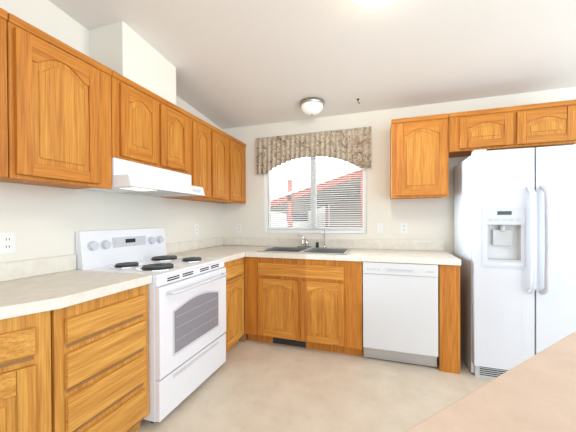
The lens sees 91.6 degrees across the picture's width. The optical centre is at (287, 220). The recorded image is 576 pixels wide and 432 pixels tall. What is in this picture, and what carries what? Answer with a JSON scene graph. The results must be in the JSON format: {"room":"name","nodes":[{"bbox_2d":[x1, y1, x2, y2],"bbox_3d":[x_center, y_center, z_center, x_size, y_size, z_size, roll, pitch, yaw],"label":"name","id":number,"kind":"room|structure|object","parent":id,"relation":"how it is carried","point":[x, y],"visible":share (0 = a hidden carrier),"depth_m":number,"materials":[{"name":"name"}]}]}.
{"room":"kitchen","nodes":[
{"label":"kitchen","id":0,"kind":"room"},
{"bbox_2d":[0,0,222,269],"bbox_3d":[-1.847,-0.407,0.689,0.120,3.300,6.120,0,0,18],"label":"wall","id":1,"kind":"structure","parent":0,"point":[43,221],"depth_m":1.82,"materials":[{"name":"paint"}]},
{"bbox_2d":[0,8,7,177],"bbox_3d":[-1.476,-0.561,1.056,0.345,0.738,0.510,0,0,18],"label":"upper cabinet","id":2,"kind":"object","parent":1,"relation":"attached to","point":[3,104],"visible":1,"depth_m":1.24,"materials":[{"name":"brown wood"}]},
{"bbox_2d":[0,232,15,253],"bbox_3d":[-1.509,0.118,1.506,0.008,0.114,0.070,0,0,18],"label":"electrical outlet","id":3,"kind":"object","parent":1,"relation":"attached to","point":[7,242],"visible":1,"depth_m":1.50,"materials":[{"name":"white plastic"}]},
{"bbox_2d":[0,13,111,188],"bbox_3d":[-1.317,-0.565,1.543,0.345,0.738,0.506,0,0,18],"label":"upper cabinet","id":4,"kind":"object","parent":1,"relation":"attached to","point":[59,110],"visible":0.98,"depth_m":1.42,"materials":[{"name":"brown wood"}]},
{"bbox_2d":[111,70,190,174],"bbox_3d":[-1.119,-0.669,2.146,0.345,0.539,0.758,0,0,18],"label":"upper cabinet","id":5,"kind":"object","parent":1,"relation":"attached to","point":[149,128],"visible":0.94,"depth_m":1.98,"materials":[{"name":"brown wood"}]},
{"bbox_2d":[82,157,204,196],"bbox_3d":[-1.056,-0.305,2.127,0.472,0.185,0.754,0,0,18],"label":"range hood","id":6,"kind":"object","parent":5,"relation":"attached to","point":[131,177],"visible":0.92,"depth_m":1.96,"materials":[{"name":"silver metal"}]},
{"bbox_2d":[194,224,198,234],"bbox_3d":[-0.998,0.092,3.060,0.008,0.114,0.070,0,0,18],"label":"electrical outlet","id":7,"kind":"object","parent":1,"relation":"attached to","point":[196,229],"visible":1,"depth_m":3.05,"materials":[{"name":"white plastic"}]},
{"bbox_2d":[162,114,245,203],"bbox_3d":[-0.833,-0.576,3.014,0.345,0.738,1.059,0,0,18],"label":"upper cabinet","id":8,"kind":"object","parent":1,"relation":"attached to","point":[218,165],"visible":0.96,"depth_m":2.83,"materials":[{"name":"brown wood"}]},
{"bbox_2d":[89,21,175,104],"bbox_3d":[-1.153,-1.135,2.134,0.300,0.388,0.510,0,0,18],"label":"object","id":9,"kind":"structure","parent":0,"point":[122,48],"depth_m":1.93,"materials":[{"name":"paint"}]},
{"bbox_2d":[48,0,575,128],"bbox_3d":[0.599,-1.484,-0.060,5.000,0.652,6.000,0,0,18],"label":"ceiling","id":10,"kind":"structure","parent":0,"point":[239,63],"depth_m":2.06,"materials":[{"name":"paint"}]},
{"bbox_2d":[300,98,323,114],"bbox_3d":[0.246,-1.142,2.858,0.250,0.124,0.250,0,0,18],"label":"light","id":11,"kind":"object","parent":10,"relation":"attached to","point":[311,106],"visible":1,"depth_m":2.78,"materials":[{"name":"white glass"}]},
{"bbox_2d":[353,0,386,5],"bbox_3d":[0.458,-1.250,1.478,0.340,0.123,0.340,0,0,18],"label":"ceiling light","id":12,"kind":"object","parent":10,"relation":"attached to","point":[368,2],"visible":1,"depth_m":1.54,"materials":[{"name":"white glass"}]},
{"bbox_2d":[135,339,492,431],"bbox_3d":[0.613,1.264,-0.044,5.240,0.060,6.240,0,0,18],"label":"floor","id":13,"kind":"structure","parent":0,"point":[247,385],"depth_m":1.98,"materials":[{"name":"tile"}]},
{"bbox_2d":[0,311,51,431],"bbox_3d":[-1.345,0.805,1.026,0.603,0.866,0.505,0,0,18],"label":"base cabinet","id":14,"kind":"object","parent":13,"relation":"on","point":[25,373],"visible":0.94,"depth_m":1.09,"materials":[{"name":"brown wood"}]},
{"bbox_2d":[51,284,148,431],"bbox_3d":[-1.177,0.801,1.505,0.625,0.866,0.501,0,0,18],"label":"base cabinet","id":15,"kind":"object","parent":13,"relation":"on","point":[100,364],"visible":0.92,"depth_m":1.36,"materials":[{"name":"brown wood"}]},
{"bbox_2d":[0,254,151,319],"bbox_3d":[-1.260,0.294,1.245,0.638,0.148,1.041,0,0,18],"label":"countertop","id":16,"kind":"structure","parent":15,"relation":"on","point":[32,286],"depth_m":1.43,"materials":[{"name":"laminate"}]},
{"bbox_2d":[75,228,226,422],"bbox_3d":[-0.927,0.647,2.089,0.737,1.165,0.757,0,0,18],"label":"range","id":17,"kind":"object","parent":13,"relation":"on","point":[187,322],"visible":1,"depth_m":1.91,"materials":[{"name":"white metal"}]},
{"bbox_2d":[224,257,243,351],"bbox_3d":[-0.788,0.793,2.688,0.625,0.866,0.453,0,0,18],"label":"base cabinet","id":18,"kind":"object","parent":13,"relation":"on","point":[234,332],"visible":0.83,"depth_m":2.60,"materials":[{"name":"brown wood"}]},
{"bbox_2d":[239,286,247,341],"bbox_3d":[-0.633,0.789,3.198,0.599,0.866,0.599,0,0,18],"label":"base cabinet","id":19,"kind":"object","parent":13,"relation":"on","point":[244,338],"visible":0.07,"depth_m":2.83,"materials":[{"name":"brown wood"}]},
{"bbox_2d":[166,237,268,262],"bbox_3d":[-0.695,0.281,2.973,0.641,0.148,1.066,0,0,18],"label":"countertop","id":20,"kind":"structure","parent":19,"relation":"on","point":[230,248],"depth_m":3.02,"materials":[{"name":"laminate"}]},
{"bbox_2d":[244,257,362,355],"bbox_3d":[0.199,0.786,2.912,1.146,0.866,0.625,0,0,18],"label":"base cabinet","id":21,"kind":"object","parent":13,"relation":"on","point":[311,304],"visible":1,"depth_m":2.60,"materials":[{"name":"brown wood"}]},
{"bbox_2d":[246,238,460,265],"bbox_3d":[0.569,0.276,2.783,1.875,0.148,0.646,0,0,18],"label":"countertop","id":22,"kind":"structure","parent":21,"relation":"on","point":[408,251],"depth_m":2.74,"materials":[{"name":"laminate"}]},
{"bbox_2d":[257,246,351,254],"bbox_3d":[0.188,0.390,2.901,0.879,0.189,0.532,0,0,18],"label":"sink basin","id":23,"kind":"object","parent":22,"relation":"in","point":[315,250],"visible":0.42,"depth_m":3.01,"materials":[{"name":"silver metal"}]},
{"bbox_2d":[297,228,325,247],"bbox_3d":[0.230,0.183,3.026,0.326,0.221,0.228,0,0,18],"label":"faucet set","id":24,"kind":"object","parent":22,"relation":"on","point":[307,242],"visible":1,"depth_m":3.08,"materials":[{"name":"silver metal"}]},
{"bbox_2d":[363,262,437,366],"bbox_3d":[1.021,0.784,2.618,0.584,0.866,0.600,0,0,18],"label":"dishwasher","id":25,"kind":"object","parent":13,"relation":"on","point":[400,312],"visible":0.98,"depth_m":2.34,"materials":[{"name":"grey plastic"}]},
{"bbox_2d":[438,265,459,373],"bbox_3d":[1.391,0.781,2.531,0.148,0.868,0.605,0,0,18],"label":"cabinet filler","id":26,"kind":"object","parent":13,"relation":"on","point":[449,317],"visible":0.6,"depth_m":2.25,"materials":[{"name":"brown wood"}]},
{"bbox_2d":[454,145,575,378],"bbox_3d":[1.940,0.331,2.252,0.910,1.765,0.685,0,0,18],"label":"fridge","id":27,"kind":"object","parent":13,"relation":"on","point":[515,231],"visible":0.98,"depth_m":2.07,"materials":[{"name":"white metal"}]},
{"bbox_3d":[0.501,0.800,0.164,2.033,0.867,2.158,0,0,18],"label":"base cabinet","id":28,"kind":"object","parent":13,"relation":"on","visible":0},
{"bbox_2d":[404,331,575,431],"bbox_3d":[0.498,0.342,0.161,2.308,0.048,0.780,0,0,-30],"label":"countertop","id":29,"kind":"structure","parent":28,"relation":"on","point":[536,392],"depth_m":0.49,"materials":[{"name":"laminate"}]},
{"bbox_2d":[222,87,575,269],"bbox_3d":[1.559,-0.438,2.854,5.240,3.300,0.120,0,0,18],"label":"wall","id":30,"kind":"structure","parent":0,"point":[430,219],"depth_m":2.98,"materials":[{"name":"paint"}]},
{"bbox_2d":[236,223,240,232],"bbox_3d":[-0.616,0.088,3.504,0.070,0.114,0.008,0,0,18],"label":"electrical outlet","id":31,"kind":"object","parent":30,"relation":"attached to","point":[238,227],"visible":1,"depth_m":3.50,"materials":[{"name":"white plastic"}]},
{"bbox_2d":[256,126,371,173],"bbox_3d":[0.254,-0.783,3.177,1.340,0.430,0.070,0,0,18],"label":"valance curtain","id":32,"kind":"object","parent":30,"relation":"attached to","point":[352,146],"visible":1,"depth_m":3.14,"materials":[{"name":"fabric"}]},
{"bbox_2d":[265,156,366,233],"bbox_3d":[0.300,-0.386,3.268,1.200,1.061,0.060,0,0,18],"label":"window","id":33,"kind":"structure","parent":30,"relation":"in","point":[363,230],"depth_m":3.24,"materials":[{"name":"white plastic"}]},
{"bbox_2d":[268,156,361,228],"bbox_3d":[0.286,-0.387,3.226,1.100,0.962,0.027,0,0,18],"label":"window blinds","id":34,"kind":"object","parent":33,"relation":"attached to","point":[312,181],"visible":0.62,"depth_m":3.21,"materials":[{"name":"white plastic"}]},
{"bbox_2d":[377,223,383,232],"bbox_3d":[0.979,0.075,2.980,0.070,0.114,0.008,0,0,18],"label":"light switch","id":35,"kind":"object","parent":30,"relation":"attached to","point":[380,228],"visible":1,"depth_m":2.98,"materials":[{"name":"white plastic"}]},
{"bbox_2d":[400,223,407,233],"bbox_3d":[1.205,0.074,2.906,0.070,0.114,0.008,0,0,18],"label":"electrical outlet","id":36,"kind":"object","parent":30,"relation":"attached to","point":[403,228],"visible":1,"depth_m":2.90,"materials":[{"name":"white plastic"}]},
{"bbox_2d":[390,113,448,198],"bbox_3d":[1.248,-0.585,2.705,0.476,0.738,0.345,0,0,18],"label":"upper cabinet","id":37,"kind":"object","parent":30,"relation":"attached to","point":[419,157],"visible":1,"depth_m":2.54,"materials":[{"name":"brown wood"}]},
{"bbox_2d":[449,99,575,157],"bbox_3d":[1.917,-0.786,2.483,0.928,0.341,0.345,0,0,18],"label":"upper cabinet","id":38,"kind":"object","parent":30,"relation":"attached to","point":[547,124],"visible":1,"depth_m":2.33,"materials":[{"name":"brown wood"}]},
{"label":"outside","id":39,"kind":"structure","parent":0,"visible":0},
{"bbox_2d":[271,156,358,194],"bbox_3d":[5.747,-3.074,14.026,26.000,9.600,0.001,0,0,18],"label":"sky","id":40,"kind":"structure","parent":39,"point":[301,170],"depth_m":15.63,"materials":[{"name":"white"}]},
{"bbox_3d":[4.290,1.770,9.541,22.000,0.020,13.500,0,0,18],"label":"ground","id":41,"kind":"structure","parent":39,"visible":0},
{"bbox_2d":[271,194,329,226],"bbox_3d":[-0.058,0.202,14.905,6.800,3.100,1.600,0,0,18],"label":"house","id":42,"kind":"structure","parent":41,"relation":"on","point":[318,213],"depth_m":14.02,"materials":[{"name":"white"}]},
{"bbox_2d":[271,168,362,226],"bbox_3d":[2.085,0.103,9.253,14.000,3.340,7.400,0,0,18],"label":"carport","id":43,"kind":"object","parent":41,"relation":"on","point":[294,198],"visible":0.04,"depth_m":8.82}
]}

